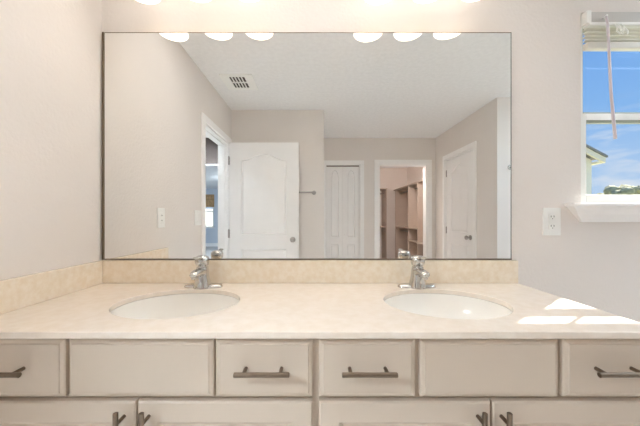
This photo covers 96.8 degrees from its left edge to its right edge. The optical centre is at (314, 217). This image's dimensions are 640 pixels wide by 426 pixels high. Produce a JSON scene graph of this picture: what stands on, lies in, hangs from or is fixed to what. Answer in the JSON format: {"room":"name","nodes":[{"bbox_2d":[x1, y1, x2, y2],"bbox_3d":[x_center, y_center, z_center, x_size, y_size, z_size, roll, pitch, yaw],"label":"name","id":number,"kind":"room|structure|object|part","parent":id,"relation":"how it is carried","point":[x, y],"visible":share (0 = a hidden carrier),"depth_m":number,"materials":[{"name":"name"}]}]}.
{"room":"bathroom","nodes":[
{"label":"bathroom","id":0,"kind":"room"},
{"bbox_2d":[0,0,101,279],"bbox_3d":[-1.020,-0.020,0.280,0.120,2.440,2.000,0,0,0],"label":"wall","id":1,"kind":"structure","parent":0,"point":[51,50],"depth_m":1.02,"materials":[{"name":"paint"}]},
{"bbox_2d":[102,0,639,321],"bbox_3d":[1.045,0.030,1.350,4.250,2.540,0.140,0,0,0],"label":"wall","id":2,"kind":"structure","parent":0,"point":[596,265],"depth_m":1.28,"materials":[{"name":"paint"}]},
{"bbox_2d":[136,0,258,4],"bbox_3d":[-0.488,-1.016,1.177,0.565,0.207,0.207,0,0,0],"label":"vanity light","id":3,"kind":"object","parent":2,"relation":"attached to","point":[151,2],"visible":1,"depth_m":1.21,"materials":[{"name":"white glass"}]},
{"bbox_3d":[-0.700,-0.986,1.144,0.142,0.146,0.142,0,0,0],"label":"lamp shade","id":4,"kind":"part","parent":3,"relation":"part of","materials":[{"name":"white glass"}]},
{"bbox_3d":[-0.480,-0.993,1.144,0.142,0.146,0.142,0,0,0],"label":"lamp shade","id":5,"kind":"part","parent":3,"relation":"part of","materials":[{"name":"white glass"}]},
{"bbox_3d":[-0.277,-0.994,1.144,0.142,0.146,0.142,0,0,0],"label":"lamp shade","id":6,"kind":"part","parent":3,"relation":"part of","materials":[{"name":"white glass"}]},
{"bbox_2d":[102,32,511,259],"bbox_3d":[-0.036,-0.323,1.274,1.833,1.019,0.009,0,0,0],"label":"wall mirror","id":7,"kind":"object","parent":2,"relation":"attached to","point":[216,145],"visible":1,"depth_m":1.27,"materials":[{"name":"clear glass"}]},
{"bbox_2d":[100,260,517,282],"bbox_3d":[-0.028,0.239,1.270,1.861,0.101,0.019,0,0,0],"label":"backsplash","id":8,"kind":"structure","parent":2,"relation":"attached to","point":[114,271],"depth_m":1.26,"materials":[{"name":"stone"}]},
{"bbox_2d":[365,0,478,4],"bbox_3d":[0.461,-1.016,1.177,0.540,0.211,0.207,0,0,0],"label":"vanity light","id":9,"kind":"object","parent":2,"relation":"attached to","point":[373,2],"visible":1,"depth_m":1.21,"materials":[{"name":"white glass"}]},
{"bbox_3d":[0.262,-0.984,1.144,0.142,0.146,0.142,0,0,0],"label":"lamp shade","id":10,"kind":"part","parent":9,"relation":"part of","materials":[{"name":"white glass"}]},
{"bbox_3d":[0.462,-0.989,1.144,0.142,0.146,0.142,0,0,0],"label":"lamp shade","id":11,"kind":"part","parent":9,"relation":"part of","materials":[{"name":"white glass"}]},
{"bbox_2d":[542,208,560,234],"bbox_3d":[1.063,0.016,1.276,0.080,0.124,0.009,0,0,0],"label":"power outlet","id":12,"kind":"object","parent":2,"relation":"attached to","point":[551,217],"visible":1,"depth_m":1.27,"materials":[{"name":"white plastic"}]},
{"bbox_2d":[548,214,555,219],"bbox_3d":[1.063,-0.005,1.274,0.034,0.030,0.004,0,0,0],"label":"socket","id":13,"kind":"object","parent":12,"relation":"attached to","point":[550,216],"depth_m":1.27,"materials":[{"name":"white plastic"}]},
{"bbox_2d":[548,223,555,229],"bbox_3d":[1.063,0.037,1.274,0.034,0.030,0.004,0,0,0],"label":"socket","id":14,"kind":"object","parent":12,"relation":"attached to","point":[551,226],"depth_m":1.27,"materials":[{"name":"white plastic"}]},
{"bbox_2d":[564,14,639,221],"bbox_3d":[1.666,-0.454,1.315,1.088,0.943,0.170,0,0,0],"label":"window","id":15,"kind":"structure","parent":2,"relation":"in","point":[592,208],"depth_m":1.29,"materials":[{"name":"white plastic"}]},
{"bbox_3d":[1.666,-0.056,1.261,1.088,0.021,0.062,0,0,0],"label":"sill","id":16,"kind":"part","parent":15,"relation":"part of","materials":[{"name":"white paint"}]},
{"bbox_2d":[581,10,639,138],"bbox_3d":[1.650,-0.632,1.258,0.896,0.574,0.055,0,0,0],"label":"window blind","id":17,"kind":"object","parent":15,"relation":"attached to","point":[604,31],"visible":1,"depth_m":1.26,"materials":[{"name":"white plastic"}]},
{"bbox_3d":[1.650,-0.765,1.268,0.890,0.030,0.028,0,0,0],"label":"rail","id":18,"kind":"part","parent":17,"relation":"part of","materials":[{"name":"white plastic"}]},
{"bbox_3d":[1.342,-0.829,1.242,0.059,0.055,0.022,0,0,0],"label":"lift cord","id":19,"kind":"part","parent":17,"relation":"part of","materials":[{"name":"white fabric"}]},
{"bbox_3d":[1.649,-0.677,1.336,0.870,0.464,0.028,0,0,0],"label":"sash","id":20,"kind":"part","parent":15,"relation":"part of","materials":[{"name":"clear glass"}]},
{"bbox_3d":[1.649,-0.274,1.306,0.870,0.405,0.028,0,0,0],"label":"sash","id":21,"kind":"part","parent":15,"relation":"part of","materials":[{"name":"white plastic"}]},
{"bbox_3d":[1.045,1.260,-0.250,4.250,0.120,3.340,0,0,0],"label":"floor","id":22,"kind":"structure","parent":0,"visible":0},
{"bbox_2d":[0,339,315,425],"bbox_3d":[-0.477,0.754,0.982,0.958,0.891,0.571,0,0,0],"label":"vanity cabinet","id":23,"kind":"object","parent":22,"relation":"on","point":[44,382],"visible":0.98,"depth_m":0.73,"materials":[{"name":"paint"}]},
{"bbox_3d":[-0.800,0.389,0.716,0.138,0.012,0.039,0,0,0],"label":"handle","id":24,"kind":"part","parent":23,"relation":"part of","materials":[{"name":"silver metal"}]},
{"bbox_3d":[-0.800,0.391,0.745,0.296,0.150,0.020,0,0,0],"label":"drawer","id":25,"kind":"part","parent":23,"relation":"part of","materials":[{"name":"paint"}]},
{"bbox_3d":[-0.707,0.775,0.745,0.482,0.599,0.020,0,0,0],"label":"door","id":26,"kind":"part","parent":23,"relation":"part of","materials":[{"name":"paint"}]},
{"bbox_3d":[-0.494,0.550,0.716,0.012,0.135,0.039,0,0,0],"label":"handle","id":27,"kind":"part","parent":23,"relation":"part of","materials":[{"name":"silver metal"}]},
{"bbox_3d":[-0.430,0.550,0.716,0.012,0.135,0.039,0,0,0],"label":"handle","id":28,"kind":"part","parent":23,"relation":"part of","materials":[{"name":"silver metal"}]},
{"bbox_3d":[-0.233,0.775,0.745,0.454,0.599,0.020,0,0,0],"label":"door","id":29,"kind":"part","parent":23,"relation":"part of","materials":[{"name":"paint"}]},
{"bbox_3d":[-0.133,0.389,0.716,0.138,0.012,0.039,0,0,0],"label":"handle","id":30,"kind":"part","parent":23,"relation":"part of","materials":[{"name":"silver metal"}]},
{"bbox_3d":[-0.133,0.391,0.745,0.253,0.150,0.020,0,0,0],"label":"drawer","id":31,"kind":"part","parent":23,"relation":"part of","materials":[{"name":"paint"}]},
{"bbox_2d":[0,283,639,338],"bbox_3d":[-0.026,0.299,1.000,1.863,0.018,0.556,0,0,0],"label":"countertop","id":32,"kind":"structure","parent":23,"relation":"on","point":[263,310],"depth_m":0.84,"materials":[{"name":"stone"}]},
{"bbox_2d":[0,261,102,314],"bbox_3d":[-0.950,0.239,0.991,0.019,0.101,0.536,0,0,0],"label":"side splash","id":33,"kind":"object","parent":32,"relation":"on","point":[16,293],"visible":1,"depth_m":0.99,"materials":[{"name":"stone"}]},
{"bbox_2d":[110,293,238,318],"bbox_3d":[-0.473,0.386,0.988,0.439,0.154,0.365,0,0,0],"label":"sink","id":34,"kind":"object","parent":32,"relation":"in","point":[190,304],"visible":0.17,"depth_m":1.12,"materials":[{"name":"white ceramic"}]},
{"bbox_2d":[184,255,222,289],"bbox_3d":[-0.470,0.222,1.159,0.158,0.137,0.142,0,0,0],"label":"faucet","id":35,"kind":"object","parent":32,"relation":"on","point":[200,275],"visible":1,"depth_m":1.16,"materials":[{"name":"silver metal"}]},
{"bbox_3d":[-0.470,0.227,1.141,0.049,0.046,0.106,0,0,0],"label":"spout","id":36,"kind":"part","parent":35,"relation":"part of","materials":[{"name":"silver metal"}]},
{"bbox_3d":[-0.470,0.180,1.182,0.057,0.050,0.058,0,0,0],"label":"handle","id":37,"kind":"part","parent":35,"relation":"part of","materials":[{"name":"silver metal"}]},
{"bbox_3d":[-0.470,0.283,1.198,0.158,0.014,0.058,0,0,0],"label":"plate","id":38,"kind":"part","parent":35,"relation":"part of","materials":[{"name":"silver metal"}]},
{"bbox_2d":[397,255,435,289],"bbox_3d":[0.428,0.222,1.159,0.158,0.137,0.142,0,0,0],"label":"faucet","id":39,"kind":"object","parent":32,"relation":"on","point":[418,276],"visible":1,"depth_m":1.16,"materials":[{"name":"silver metal"}]},
{"bbox_3d":[0.428,0.283,1.198,0.158,0.014,0.058,0,0,0],"label":"plate","id":40,"kind":"part","parent":39,"relation":"part of","materials":[{"name":"silver metal"}]},
{"bbox_3d":[0.428,0.180,1.182,0.057,0.050,0.058,0,0,0],"label":"handle","id":41,"kind":"part","parent":39,"relation":"part of","materials":[{"name":"silver metal"}]},
{"bbox_3d":[0.428,0.227,1.141,0.049,0.046,0.106,0,0,0],"label":"spout","id":42,"kind":"part","parent":39,"relation":"part of","materials":[{"name":"silver metal"}]},
{"bbox_2d":[385,293,511,318],"bbox_3d":[0.450,0.386,0.988,0.439,0.154,0.365,0,0,0],"label":"sink","id":43,"kind":"object","parent":32,"relation":"in","point":[428,304],"visible":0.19,"depth_m":1.12,"materials":[{"name":"white ceramic"}]},
{"bbox_2d":[316,339,639,425],"bbox_3d":[0.452,0.754,0.982,0.899,0.891,0.571,0,0,0],"label":"vanity cabinet","id":44,"kind":"object","parent":22,"relation":"on","point":[360,382],"visible":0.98,"depth_m":0.73,"materials":[{"name":"paint"}]},
{"bbox_3d":[0.136,0.391,0.745,0.251,0.150,0.020,0,0,0],"label":"drawer","id":45,"kind":"part","parent":44,"relation":"part of","materials":[{"name":"paint"}]},
{"bbox_3d":[0.136,0.389,0.716,0.138,0.012,0.039,0,0,0],"label":"handle","id":46,"kind":"part","parent":44,"relation":"part of","materials":[{"name":"silver metal"}]},
{"bbox_3d":[0.233,0.775,0.745,0.445,0.599,0.020,0,0,0],"label":"door","id":47,"kind":"part","parent":44,"relation":"part of","materials":[{"name":"paint"}]},
{"bbox_3d":[0.421,0.550,0.716,0.012,0.135,0.039,0,0,0],"label":"handle","id":48,"kind":"part","parent":44,"relation":"part of","materials":[{"name":"silver metal"}]},
{"bbox_3d":[0.482,0.550,0.716,0.012,0.135,0.039,0,0,0],"label":"handle","id":49,"kind":"part","parent":44,"relation":"part of","materials":[{"name":"silver metal"}]},
{"bbox_3d":[0.679,0.775,0.745,0.437,0.599,0.020,0,0,0],"label":"door","id":50,"kind":"part","parent":44,"relation":"part of","materials":[{"name":"paint"}]},
{"bbox_3d":[0.772,0.391,0.745,0.251,0.150,0.020,0,0,0],"label":"drawer","id":51,"kind":"part","parent":44,"relation":"part of","materials":[{"name":"paint"}]},
{"bbox_3d":[0.772,0.389,0.716,0.138,0.012,0.039,0,0,0],"label":"handle","id":52,"kind":"part","parent":44,"relation":"part of","materials":[{"name":"silver metal"}]},
{"label":"outside","id":53,"kind":"structure","parent":0,"visible":0},
{"bbox_3d":[50.000,1.600,31.280,400.000,0.200,460.000,0,0,0],"label":"ground","id":54,"kind":"structure","parent":53,"visible":0},
{"bbox_2d":[586,144,607,194],"bbox_3d":[8.600,-1.525,16.280,7.320,6.050,8.800,0,0,0],"label":"neighbor house","id":55,"kind":"structure","parent":54,"relation":"on","point":[592,154],"depth_m":12.28,"materials":[{"name":"beige paint"}]},
{"bbox_2d":[603,184,639,194],"bbox_3d":[62.274,-2.722,57.065,5.847,8.461,4.888,0,0,0],"label":"tree","id":56,"kind":"object","parent":54,"relation":"on","point":[622,189],"visible":0.63,"depth_m":56.22,"materials":[{"name":"green plant"}]}
]}

